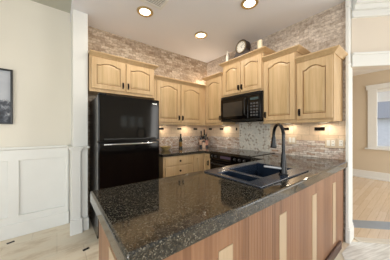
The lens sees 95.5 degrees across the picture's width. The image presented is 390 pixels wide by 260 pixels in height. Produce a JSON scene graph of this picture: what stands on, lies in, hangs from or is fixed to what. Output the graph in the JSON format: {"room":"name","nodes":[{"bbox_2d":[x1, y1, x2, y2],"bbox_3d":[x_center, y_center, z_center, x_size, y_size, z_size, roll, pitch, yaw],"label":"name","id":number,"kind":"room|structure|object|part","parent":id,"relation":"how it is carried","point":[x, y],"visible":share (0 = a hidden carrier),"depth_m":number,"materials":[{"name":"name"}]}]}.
{"room":"kitchen","nodes":[
{"label":"kitchen","id":0,"kind":"room"},
{"bbox_2d":[0,0,70,221],"bbox_3d":[-3.117,-0.236,1.443,3.460,3.000,0.150,0,0,-38],"label":"wall","id":1,"kind":"structure","parent":0,"point":[35,38],"depth_m":2.23,"materials":[{"name":"beige paint"}]},
{"bbox_2d":[0,68,12,123],"bbox_3d":[-2.480,-0.386,1.822,0.850,0.636,0.035,0,0,-38],"label":"framed picture","id":2,"kind":"object","parent":1,"relation":"attached to","point":[6,75],"visible":1,"depth_m":2.06},
{"bbox_2d":[0,148,67,226],"bbox_3d":[-3.037,0.671,1.389,3.320,0.875,0.034,0,0,-38],"label":"trim","id":3,"kind":"structure","parent":1,"relation":"attached to","point":[13,158],"depth_m":2.11,"materials":[{"name":"white paint"}]},
{"bbox_2d":[0,145,67,150],"bbox_3d":[-3.020,0.224,1.386,3.342,0.040,0.060,0,0,-38],"label":"chair rail","id":4,"kind":"object","parent":1,"relation":"attached to","point":[54,146],"visible":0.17,"depth_m":2.17,"materials":[{"name":"white paint"}]},
{"bbox_2d":[0,149,68,218],"bbox_3d":[-3.041,0.714,1.403,3.330,0.900,0.008,0,0,-38],"label":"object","id":5,"kind":"structure","parent":1,"relation":"attached to","point":[41,181],"depth_m":2.23,"materials":[{"name":"white paint"}]},
{"bbox_2d":[0,210,68,240],"bbox_3d":[-3.030,1.181,1.388,3.330,0.165,0.044,0,0,-38],"label":"baseboard","id":6,"kind":"structure","parent":1,"relation":"attached to","point":[14,230],"depth_m":2.17,"materials":[{"name":"white paint"}]},
{"bbox_2d":[31,0,71,12],"bbox_3d":[-1.108,-1.666,-1.226,3.544,0.120,6.630,0,0,-38],"label":"ceiling","id":7,"kind":"structure","parent":0,"point":[63,5],"depth_m":2.25,"materials":[{"name":"grey paint"}]},
{"bbox_2d":[71,9,87,218],"bbox_3d":[-1.585,-0.236,2.410,0.160,3.000,0.510,0,0,-38],"label":"wall","id":8,"kind":"structure","parent":0,"point":[79,21],"depth_m":2.21,"materials":[{"name":"white paint"}]},
{"bbox_2d":[70,151,80,219],"bbox_3d":[-1.565,0.759,2.308,0.092,1.010,0.395,0,0,-38],"label":"trim","id":9,"kind":"structure","parent":8,"relation":"attached to","point":[75,156],"depth_m":2.16,"materials":[{"name":"white paint"}]},
{"bbox_2d":[67,145,89,150],"bbox_3d":[-1.530,0.229,2.317,0.220,0.050,0.424,0,0,-38],"label":"cap","id":10,"kind":"object","parent":9,"relation":"on","point":[70,147],"visible":0.91,"depth_m":2.16,"materials":[{"name":"white paint"}]},
{"bbox_2d":[70,216,88,235],"bbox_3d":[-1.460,1.174,2.233,0.200,0.180,0.183,0,0,-38],"label":"baseboard","id":11,"kind":"structure","parent":8,"relation":"attached to","point":[76,226],"depth_m":2.15,"materials":[{"name":"white paint"}]},
{"bbox_2d":[88,26,206,218],"bbox_3d":[-0.634,-0.221,3.291,2.422,2.970,0.150,0,0,-38],"label":"wall","id":12,"kind":"structure","parent":0,"point":[171,65],"depth_m":3.06,"materials":[{"name":"stone"}]},
{"bbox_2d":[88,49,158,98],"bbox_3d":[-1.048,-0.746,2.627,0.935,0.504,0.385,0,0,-38],"label":"upper cabinet","id":13,"kind":"object","parent":12,"relation":"attached to","point":[109,74],"visible":0.98,"depth_m":2.44,"materials":[{"name":"brown wood"}]},
{"bbox_3d":[-1.149,-0.734,2.364,0.408,0.396,0.020,0,0,-38],"label":"door","id":14,"kind":"part","parent":13,"relation":"part of","materials":[{"name":"brown wood"}]},
{"bbox_3d":[-1.148,-0.734,2.362,0.278,0.266,0.011,0,0,-38],"label":"panel","id":15,"kind":"part","parent":13,"relation":"part of","materials":[{"name":"brown wood"}]},
{"bbox_3d":[-0.987,-0.508,2.505,0.880,0.028,0.020,0,0,-38],"label":"light rail","id":16,"kind":"part","parent":13,"relation":"part of","materials":[{"name":"brown wood"}]},
{"bbox_3d":[-1.048,-0.972,2.628,0.935,0.052,0.383,0,0,-38],"label":"crown","id":17,"kind":"part","parent":13,"relation":"part of","materials":[{"name":"brown wood"}]},
{"bbox_3d":[-0.811,-0.734,2.627,0.408,0.396,0.020,0,0,-38],"label":"door","id":18,"kind":"part","parent":13,"relation":"part of","materials":[{"name":"brown wood"}]},
{"bbox_3d":[-0.810,-0.734,2.626,0.278,0.266,0.011,0,0,-38],"label":"panel","id":19,"kind":"part","parent":13,"relation":"part of","materials":[{"name":"brown wood"}]},
{"bbox_2d":[149,75,206,125],"bbox_3d":[-0.301,-0.469,3.209,1.064,0.765,0.385,0,0,-38],"label":"upper cabinet","id":20,"kind":"object","parent":12,"relation":"attached to","point":[181,102],"visible":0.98,"depth_m":3.04,"materials":[{"name":"brown wood"}]},
{"bbox_3d":[-0.432,-0.457,2.923,0.434,0.657,0.020,0,0,-38],"label":"door","id":21,"kind":"part","parent":20,"relation":"part of","materials":[{"name":"brown wood"}]},
{"bbox_3d":[-0.431,-0.457,2.921,0.304,0.527,0.011,0,0,-38],"label":"panel","id":22,"kind":"part","parent":20,"relation":"part of","materials":[{"name":"brown wood"}]},
{"bbox_3d":[-0.302,-0.825,3.210,1.064,0.052,0.383,0,0,-38],"label":"crown","id":23,"kind":"part","parent":20,"relation":"part of","materials":[{"name":"brown wood"}]},
{"bbox_3d":[-0.219,-0.100,3.104,1.064,0.028,0.020,0,0,-38],"label":"light rail","id":24,"kind":"part","parent":20,"relation":"part of","materials":[{"name":"brown wood"}]},
{"bbox_3d":[-0.061,-0.457,3.211,0.461,0.657,0.020,0,0,-38],"label":"door","id":25,"kind":"part","parent":20,"relation":"part of","materials":[{"name":"brown wood"}]},
{"bbox_3d":[-0.061,-0.457,3.210,0.331,0.527,0.011,0,0,-38],"label":"panel","id":26,"kind":"part","parent":20,"relation":"part of","materials":[{"name":"brown wood"}]},
{"bbox_2d":[157,136,199,148],"bbox_3d":[-0.309,0.237,3.442,1.465,0.226,0.012,0,0,-38],"label":"backsplash","id":27,"kind":"structure","parent":12,"relation":"attached to","point":[187,141],"depth_m":3.43,"materials":[{"name":"stone"}]},
{"bbox_2d":[159,125,206,136],"bbox_3d":[-0.310,0.014,3.442,1.465,0.220,0.010,0,0,-38],"label":"backsplash","id":28,"kind":"structure","parent":12,"relation":"attached to","point":[169,130],"depth_m":3.47,"materials":[{"name":"stone"}]},
{"bbox_2d":[0,176,389,259],"bbox_3d":[1.424,1.310,0.857,9.900,0.109,6.800,0,0,-38],"label":"floor","id":29,"kind":"structure","parent":0,"point":[55,243],"depth_m":2.04,"materials":[{"name":"stone"}]},
{"bbox_2d":[89,93,158,238],"bbox_3d":[-0.979,0.416,2.440,0.742,1.665,0.729,0,0,-38],"label":"refrigerator","id":30,"kind":"object","parent":29,"relation":"on","point":[123,131],"visible":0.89,"depth_m":2.15,"materials":[{"name":"black metal"}]},
{"bbox_2d":[97,140,158,236],"bbox_3d":[-0.787,0.668,2.194,0.742,1.052,0.105,0,0,-38],"label":"door","id":31,"kind":"structure","parent":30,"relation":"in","point":[119,162],"depth_m":2.14,"materials":[{"name":"black metal"}]},
{"bbox_2d":[97,94,158,141],"bbox_3d":[-0.787,-0.137,2.194,0.742,0.531,0.105,0,0,-38],"label":"freezer","id":32,"kind":"object","parent":30,"relation":"in","point":[119,118],"depth_m":2.14,"materials":[{"name":"black metal"}]},
{"bbox_2d":[159,153,203,177],"bbox_3d":[-0.084,0.828,3.206,1.390,0.872,0.657,0,0,-38],"label":"base cabinet","id":33,"kind":"object","parent":29,"relation":"on","point":[183,164],"visible":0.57,"depth_m":2.72,"materials":[{"name":"brown wood"}]},
{"bbox_3d":[-0.238,0.619,2.720,0.490,0.140,0.018,0,0,-38],"label":"drawer","id":34,"kind":"part","parent":33,"relation":"part of","materials":[{"name":"brown wood"}]},
{"bbox_3d":[-0.238,0.469,2.720,0.490,0.120,0.018,0,0,-38],"label":"drawer","id":35,"kind":"part","parent":33,"relation":"part of","materials":[{"name":"brown wood"}]},
{"bbox_2d":[159,146,229,156],"bbox_3d":[-0.057,0.370,3.139,1.411,0.041,0.776,0,0,-38],"label":"countertop","id":36,"kind":"structure","parent":33,"relation":"on","point":[189,150],"depth_m":2.99,"materials":[{"name":"stone"}]},
{"bbox_2d":[160,146,170,149],"bbox_3d":[-0.512,0.318,3.095,0.200,0.063,0.200,0,0,-38],"label":"bowl","id":37,"kind":"object","parent":36,"relation":"on","point":[162,147],"visible":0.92,"depth_m":3.04,"materials":[{"name":"beige ceramic"}]},
{"bbox_2d":[179,134,181,147],"bbox_3d":[-0.273,0.211,3.382,0.062,0.276,0.062,0,0,-38],"label":"bottle","id":38,"kind":"object","parent":36,"relation":"on","point":[180,139],"visible":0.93,"depth_m":3.36,"materials":[{"name":"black glass"}]},
{"bbox_2d":[199,131,202,146],"bbox_3d":[0.128,0.184,3.625,0.074,0.331,0.074,0,0,-38],"label":"bottle","id":39,"kind":"object","parent":36,"relation":"on","point":[201,136],"visible":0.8,"depth_m":3.60,"materials":[{"name":"brown glass"}]},
{"bbox_3d":[0.037,0.771,2.933,0.155,0.725,0.020,0,0,-38],"label":"door","id":40,"kind":"part","parent":33,"relation":"part of","materials":[{"name":"brown wood"}]},
{"bbox_2d":[204,153,209,169],"bbox_3d":[0.428,0.828,3.136,0.657,0.872,0.172,0,0,-38],"label":"base cabinet","id":41,"kind":"object","parent":29,"relation":"on","point":[206,156],"visible":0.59,"depth_m":2.97,"materials":[{"name":"brown wood"}]},
{"bbox_2d":[99,170,342,259],"bbox_3d":[0.559,0.842,1.493,2.382,0.845,0.622,0,0,-38],"label":"base cabinet","id":42,"kind":"object","parent":29,"relation":"on","point":[307,224],"visible":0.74,"depth_m":1.15,"materials":[{"name":"brown wood"}]},
{"bbox_2d":[90,153,347,259],"bbox_3d":[0.508,0.384,1.577,2.441,0.068,0.849,0,0,-38],"label":"countertop","id":43,"kind":"structure","parent":42,"relation":"on","point":[156,219],"depth_m":0.84,"materials":[{"name":"stone"}]},
{"bbox_2d":[204,162,308,187],"bbox_3d":[0.521,0.442,1.486,0.730,0.205,0.522,0,0,-38],"label":"sink","id":44,"kind":"object","parent":43,"relation":"in","point":[257,175],"visible":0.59,"depth_m":1.45,"materials":[{"name":"black"}]},
{"bbox_3d":[0.321,0.427,1.332,0.133,0.155,0.303,0,0,-38],"label":"bowl","id":45,"kind":"part","parent":44,"relation":"part of","materials":[{"name":"blue"}]},
{"bbox_3d":[0.570,0.447,1.554,0.468,0.195,0.348,0,0,-38],"label":"bowl","id":46,"kind":"part","parent":44,"relation":"part of","materials":[{"name":"blue"}]},
{"bbox_2d":[264,123,288,175],"bbox_3d":[0.661,0.141,1.408,0.160,0.396,0.274,0,0,35],"label":"faucet","id":47,"kind":"object","parent":43,"relation":"on","point":[283,166],"visible":1,"depth_m":1.34,"materials":[{"name":"black metal"}]},
{"bbox_3d":[0.599,0.287,1.343,0.151,0.040,0.026,0,0,-2],"label":"lever","id":48,"kind":"part","parent":47,"relation":"part of","materials":[{"name":"silver metal"}]},
{"bbox_3d":[0.676,0.061,1.437,0.025,0.236,0.208,0,0,2],"label":"spout","id":49,"kind":"part","parent":47,"relation":"part of","materials":[{"name":"black metal"}]},
{"bbox_3d":[0.680,1.222,1.208,2.222,0.085,0.022,0,0,-38],"label":"baseboard","id":50,"kind":"part","parent":42,"relation":"part of","materials":[{"name":"brown wood"}]},
{"bbox_2d":[210,149,274,168],"bbox_3d":[0.702,0.788,2.754,0.696,0.892,0.757,0,0,-38],"label":"range","id":51,"kind":"object","parent":29,"relation":"on","point":[219,158],"visible":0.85,"depth_m":2.63,"materials":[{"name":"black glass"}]},
{"bbox_2d":[210,159,234,168],"bbox_3d":[0.462,0.769,2.566,0.086,0.590,0.747,0,0,-38],"label":"oven","id":52,"kind":"object","parent":51,"relation":"in","point":[214,163],"depth_m":2.69,"materials":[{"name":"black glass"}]},
{"bbox_3d":[0.489,0.404,2.588,0.054,0.121,0.757,0,0,-38],"label":"control panel","id":53,"kind":"part","parent":51,"relation":"part of","materials":[{"name":"black metal"}]},
{"bbox_2d":[215,149,274,156],"bbox_3d":[0.736,0.351,2.780,0.599,0.016,0.757,0,0,-38],"label":"cooktop","id":54,"kind":"object","parent":51,"relation":"in","point":[233,152],"depth_m":2.70,"materials":[{"name":"black glass"}]},
{"bbox_2d":[70,0,388,75],"bbox_3d":[2.805,-1.601,1.846,6.406,0.250,6.660,0,0,-38],"label":"ceiling","id":55,"kind":"structure","parent":0,"point":[173,28],"depth_m":2.39,"materials":[{"name":"paint"}]},
{"bbox_2d":[137,6,152,16],"bbox_3d":[-0.622,-1.469,2.204,0.200,0.014,0.200,0,0,-38],"label":"recessed light","id":56,"kind":"object","parent":55,"relation":"in","point":[144,11],"visible":1,"depth_m":2.20,"materials":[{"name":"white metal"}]},
{"bbox_2d":[140,0,168,9],"bbox_3d":[-0.489,-1.471,1.984,0.340,0.010,0.200,0,0,-38],"label":"ceiling vent","id":57,"kind":"object","parent":55,"relation":"in","point":[159,4],"visible":1,"depth_m":2.05,"materials":[{"name":"white paint"}]},
{"bbox_2d":[195,32,206,38],"bbox_3d":[0.094,-1.469,2.749,0.200,0.014,0.200,0,0,-38],"label":"recessed light","id":58,"kind":"object","parent":55,"relation":"in","point":[200,35],"visible":1,"depth_m":2.75,"materials":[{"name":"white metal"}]},
{"bbox_2d":[241,0,258,9],"bbox_3d":[0.634,-1.469,2.057,0.200,0.014,0.200,0,0,-38],"label":"recessed light","id":59,"kind":"object","parent":55,"relation":"in","point":[245,4],"visible":1,"depth_m":2.06,"materials":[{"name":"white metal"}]},
{"bbox_2d":[207,2,345,239],"bbox_3d":[1.046,-0.171,2.997,0.125,2.870,2.380,0,0,-38],"label":"wall","id":60,"kind":"structure","parent":0,"point":[325,29],"depth_m":2.25,"materials":[{"name":"stone"}]},
{"bbox_2d":[202,72,234,125],"bbox_3d":[0.435,-0.542,3.357,0.390,0.912,0.512,0,0,-38],"label":"upper cabinet","id":61,"kind":"object","parent":60,"relation":"attached to","point":[214,88],"visible":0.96,"depth_m":3.22,"materials":[{"name":"brown wood"}]},
{"bbox_3d":[0.436,-0.972,3.357,0.388,0.052,0.512,0,0,-38],"label":"crown","id":62,"kind":"part","parent":61,"relation":"part of","materials":[{"name":"brown wood"}]},
{"bbox_3d":[0.337,-0.530,3.243,0.020,0.804,0.420,0,0,-38],"label":"door","id":63,"kind":"part","parent":61,"relation":"part of","materials":[{"name":"brown wood"}]},
{"bbox_3d":[0.336,-0.530,3.242,0.011,0.674,0.290,0,0,-38],"label":"panel","id":64,"kind":"part","parent":61,"relation":"part of","materials":[{"name":"brown wood"}]},
{"bbox_2d":[219,46,275,96],"bbox_3d":[0.828,-0.847,2.853,0.390,0.582,0.871,0,0,-38],"label":"upper cabinet","id":65,"kind":"object","parent":60,"relation":"attached to","point":[242,74],"visible":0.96,"depth_m":2.68,"materials":[{"name":"brown wood"}]},
{"bbox_3d":[0.598,-0.829,2.906,0.011,0.356,0.225,0,0,-38],"label":"panel","id":66,"kind":"part","parent":65,"relation":"part of","materials":[{"name":"brown wood"}]},
{"bbox_3d":[0.599,-0.829,2.907,0.020,0.486,0.355,0,0,-38],"label":"door","id":67,"kind":"part","parent":65,"relation":"part of","materials":[{"name":"brown wood"}]},
{"bbox_2d":[221,90,263,121],"bbox_3d":[0.800,-0.346,2.830,0.427,0.411,0.757,0,0,-38],"label":"microwave","id":68,"kind":"object","parent":65,"relation":"attached to","point":[246,107],"visible":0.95,"depth_m":2.65,"materials":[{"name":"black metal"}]},
{"bbox_3d":[0.620,-0.339,2.818,0.034,0.336,0.546,0,0,-38],"label":"door","id":69,"kind":"part","parent":68,"relation":"part of","materials":[{"name":"black glass"}]},
{"bbox_3d":[0.819,-0.154,2.845,0.360,0.026,0.757,0,0,-38],"label":"trim","id":70,"kind":"part","parent":68,"relation":"part of","materials":[{"name":"black plastic"}]},
{"bbox_3d":[0.851,-0.339,2.522,0.034,0.336,0.200,0,0,-38],"label":"control panel","id":71,"kind":"part","parent":68,"relation":"part of","materials":[{"name":"black plastic"}]},
{"bbox_2d":[234,39,252,57],"bbox_3d":[0.752,-1.273,2.787,0.111,0.267,0.410,0,0,-38],"label":"mantel clock","id":72,"kind":"object","parent":65,"relation":"on","point":[243,46],"visible":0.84,"depth_m":2.73,"materials":[{"name":"brown wood"}]},
{"bbox_3d":[0.829,-1.112,2.854,0.388,0.052,0.871,0,0,-38],"label":"crown","id":73,"kind":"part","parent":65,"relation":"part of","materials":[{"name":"brown wood"}]},
{"bbox_3d":[0.825,-0.829,2.616,0.020,0.486,0.355,0,0,-38],"label":"door","id":74,"kind":"part","parent":65,"relation":"part of","materials":[{"name":"brown wood"}]},
{"bbox_3d":[0.824,-0.829,2.615,0.011,0.356,0.225,0,0,-38],"label":"panel","id":75,"kind":"part","parent":65,"relation":"part of","materials":[{"name":"brown wood"}]},
{"bbox_2d":[257,39,262,48],"bbox_3d":[0.929,-1.220,2.532,0.088,0.160,0.088,0,0,-38],"label":"candle","id":76,"kind":"object","parent":65,"relation":"on","point":[259,42],"visible":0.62,"depth_m":2.50,"materials":[{"name":"beige wax"}]},
{"bbox_2d":[239,121,269,151],"bbox_3d":[0.983,0.107,2.961,0.018,0.486,0.580,0,0,-38],"label":"backsplash","id":77,"kind":"structure","parent":60,"relation":"attached to","point":[255,136],"depth_m":2.94,"materials":[{"name":"beige stone"}]},
{"bbox_2d":[207,121,345,141],"bbox_3d":[0.996,0.014,2.951,0.010,0.240,2.367,0,0,-38],"label":"backsplash","id":78,"kind":"structure","parent":60,"relation":"attached to","point":[302,131],"depth_m":2.38,"materials":[{"name":"stone"}]},
{"bbox_2d":[207,136,345,160],"bbox_3d":[0.994,0.242,2.950,0.014,0.216,2.367,0,0,-38],"label":"backsplash","id":79,"kind":"structure","parent":60,"relation":"attached to","point":[308,148],"depth_m":2.39,"materials":[{"name":"stone"}]},
{"bbox_2d":[261,44,311,123],"bbox_3d":[1.212,-0.542,2.361,0.390,0.912,0.484,0,0,-38],"label":"upper cabinet","id":80,"kind":"object","parent":60,"relation":"attached to","point":[280,67],"visible":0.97,"depth_m":2.25,"materials":[{"name":"brown wood"}]},
{"bbox_3d":[1.079,-0.530,2.289,0.011,0.674,0.273,0,0,-38],"label":"panel","id":81,"kind":"part","parent":80,"relation":"part of","materials":[{"name":"brown wood"}]},
{"bbox_3d":[1.088,-0.100,2.299,0.020,0.028,0.429,0,0,-38],"label":"light rail","id":82,"kind":"part","parent":80,"relation":"part of","materials":[{"name":"brown wood"}]},
{"bbox_3d":[1.080,-0.530,2.290,0.020,0.804,0.403,0,0,-38],"label":"door","id":83,"kind":"part","parent":80,"relation":"part of","materials":[{"name":"brown wood"}]},
{"bbox_3d":[1.213,-0.972,2.362,0.388,0.052,0.484,0,0,-38],"label":"crown","id":84,"kind":"part","parent":80,"relation":"part of","materials":[{"name":"brown wood"}]},
{"bbox_2d":[288,136,295,143],"bbox_3d":[1.353,0.139,2.470,0.009,0.116,0.116,0,0,-38],"label":"switch plate","id":85,"kind":"object","parent":60,"relation":"attached to","point":[291,139],"visible":1,"depth_m":2.47,"materials":[{"name":"plastic"}]},
{"bbox_2d":[314,127,324,130],"bbox_3d":[1.559,-0.014,2.215,0.006,0.042,0.110,0,0,-38],"label":"tile","id":86,"kind":"object","parent":60,"relation":"attached to","point":[315,128],"depth_m":2.21,"materials":[{"name":"black tile"}]},
{"bbox_2d":[294,45,347,122],"bbox_3d":[1.458,-0.469,2.046,0.390,0.765,0.421,0,0,-38],"label":"upper cabinet","id":87,"kind":"object","parent":60,"relation":"attached to","point":[319,73],"visible":1,"depth_m":1.94,"materials":[{"name":"brown wood"}]},
{"bbox_3d":[1.325,-0.457,1.974,0.011,0.527,0.211,0,0,-38],"label":"panel","id":88,"kind":"part","parent":87,"relation":"part of","materials":[{"name":"brown wood"}]},
{"bbox_3d":[1.334,-0.100,1.984,0.020,0.028,0.366,0,0,-38],"label":"light rail","id":89,"kind":"part","parent":87,"relation":"part of","materials":[{"name":"brown wood"}]},
{"bbox_3d":[1.326,-0.457,1.975,0.020,0.657,0.341,0,0,-38],"label":"door","id":90,"kind":"part","parent":87,"relation":"part of","materials":[{"name":"brown wood"}]},
{"bbox_3d":[1.459,-0.825,2.046,0.388,0.052,0.421,0,0,-38],"label":"crown","id":91,"kind":"part","parent":87,"relation":"part of","materials":[{"name":"brown wood"}]},
{"bbox_2d":[325,138,336,147],"bbox_3d":[1.626,0.156,2.120,0.010,0.116,0.116,0,0,-38],"label":"switch plate","id":92,"kind":"object","parent":60,"relation":"attached to","point":[329,142],"visible":1,"depth_m":2.12,"materials":[{"name":"plastic"}]},
{"bbox_2d":[337,138,344,147],"bbox_3d":[1.685,0.152,2.044,0.010,0.116,0.070,0,0,-38],"label":"outlet plate","id":93,"kind":"object","parent":60,"relation":"attached to","point":[340,141],"visible":1,"depth_m":2.04,"materials":[{"name":"plastic"}]},
{"bbox_2d":[345,223,353,243],"bbox_3d":[1.775,1.174,2.030,0.193,0.180,0.042,0,0,-38],"label":"baseboard","id":94,"kind":"structure","parent":60,"relation":"attached to","point":[349,231],"depth_m":1.98,"materials":[{"name":"white paint"}]},
{"bbox_2d":[354,237,389,243],"bbox_3d":[3.409,1.258,1.843,3.140,0.012,0.080,0,0,7],"label":"trim","id":95,"kind":"structure","parent":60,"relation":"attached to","point":[359,239],"depth_m":2.00,"materials":[{"name":"beige wood"}]},
{"bbox_2d":[351,10,389,69],"bbox_3d":[2.566,-1.099,1.988,1.550,0.755,0.120,0,0,7],"label":"wall header","id":96,"kind":"structure","parent":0,"point":[371,34],"depth_m":2.00,"materials":[{"name":"beige paint"}]},
{"bbox_2d":[345,0,352,226],"bbox_3d":[1.774,-0.191,2.030,0.195,2.570,0.040,0,0,-38],"label":"trim","id":97,"kind":"structure","parent":96,"relation":"attached to","point":[348,3],"depth_m":1.99,"materials":[{"name":"white paint"}]},
{"bbox_2d":[352,13,389,18],"bbox_3d":[2.556,-1.281,1.913,1.550,0.020,0.030,0,0,7],"label":"trim","id":98,"kind":"structure","parent":96,"relation":"attached to","point":[379,14],"depth_m":1.98,"materials":[{"name":"white paint"}]},
{"bbox_2d":[352,9,389,15],"bbox_3d":[2.557,-1.316,1.921,1.550,0.060,0.015,0,0,7],"label":"trim","id":99,"kind":"structure","parent":96,"relation":"attached to","point":[378,11],"depth_m":1.99,"materials":[{"name":"white paint"}]},
{"bbox_2d":[352,54,389,66],"bbox_3d":[2.557,-0.783,1.918,1.550,0.125,0.020,0,0,7],"label":"door frame","id":100,"kind":"structure","parent":96,"relation":"attached to","point":[371,59],"depth_m":1.98,"materials":[{"name":"white paint"}]},
{"bbox_2d":[352,0,389,10],"bbox_3d":[2.553,-1.411,1.888,1.550,0.130,0.080,0,0,7],"label":"crown molding","id":101,"kind":"structure","parent":96,"relation":"attached to","point":[386,5],"depth_m":1.95,"materials":[{"name":"white paint"}]},
{"bbox_2d":[352,51,389,54],"bbox_3d":[2.556,-0.859,1.911,1.550,0.025,0.035,0,0,7],"label":"cap","id":102,"kind":"object","parent":96,"relation":"attached to","point":[374,52],"visible":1,"depth_m":1.97,"materials":[{"name":"white paint"}]},
{"bbox_2d":[353,69,389,173],"bbox_3d":[5.110,-0.236,3.985,0.140,3.000,6.400,0,0,-38],"label":"wall","id":103,"kind":"structure","parent":0,"point":[363,159],"depth_m":4.68,"materials":[{"name":"beige paint"}]},
{"bbox_2d":[353,169,389,181],"bbox_3d":[5.023,1.164,3.950,0.040,0.200,5.850,0,0,-38],"label":"baseboard","id":104,"kind":"structure","parent":103,"relation":"attached to","point":[356,172],"depth_m":4.54,"materials":[{"name":"white paint"}]},
{"bbox_2d":[365,82,389,150],"bbox_3d":[4.875,-0.329,4.183,0.172,1.655,1.240,0,0,-38],"label":"window","id":105,"kind":"structure","parent":103,"relation":"in","point":[378,98],"depth_m":4.48,"materials":[{"name":"white paint"}]},
{"bbox_3d":[4.838,0.481,4.154,0.080,0.035,1.240,0,0,-38],"label":"sill","id":106,"kind":"part","parent":105,"relation":"part of","materials":[{"name":"white paint"}]},
{"bbox_3d":[4.915,-0.286,4.202,0.060,1.500,0.980,0,0,-38],"label":"frame","id":107,"kind":"part","parent":105,"relation":"part of","materials":[{"name":"white paint"}]},
{"bbox_3d":[4.928,-0.281,4.186,0.004,1.370,0.860,0,0,-38],"label":"pane","id":108,"kind":"part","parent":105,"relation":"part of","materials":[{"name":"clear glass"}]}
]}

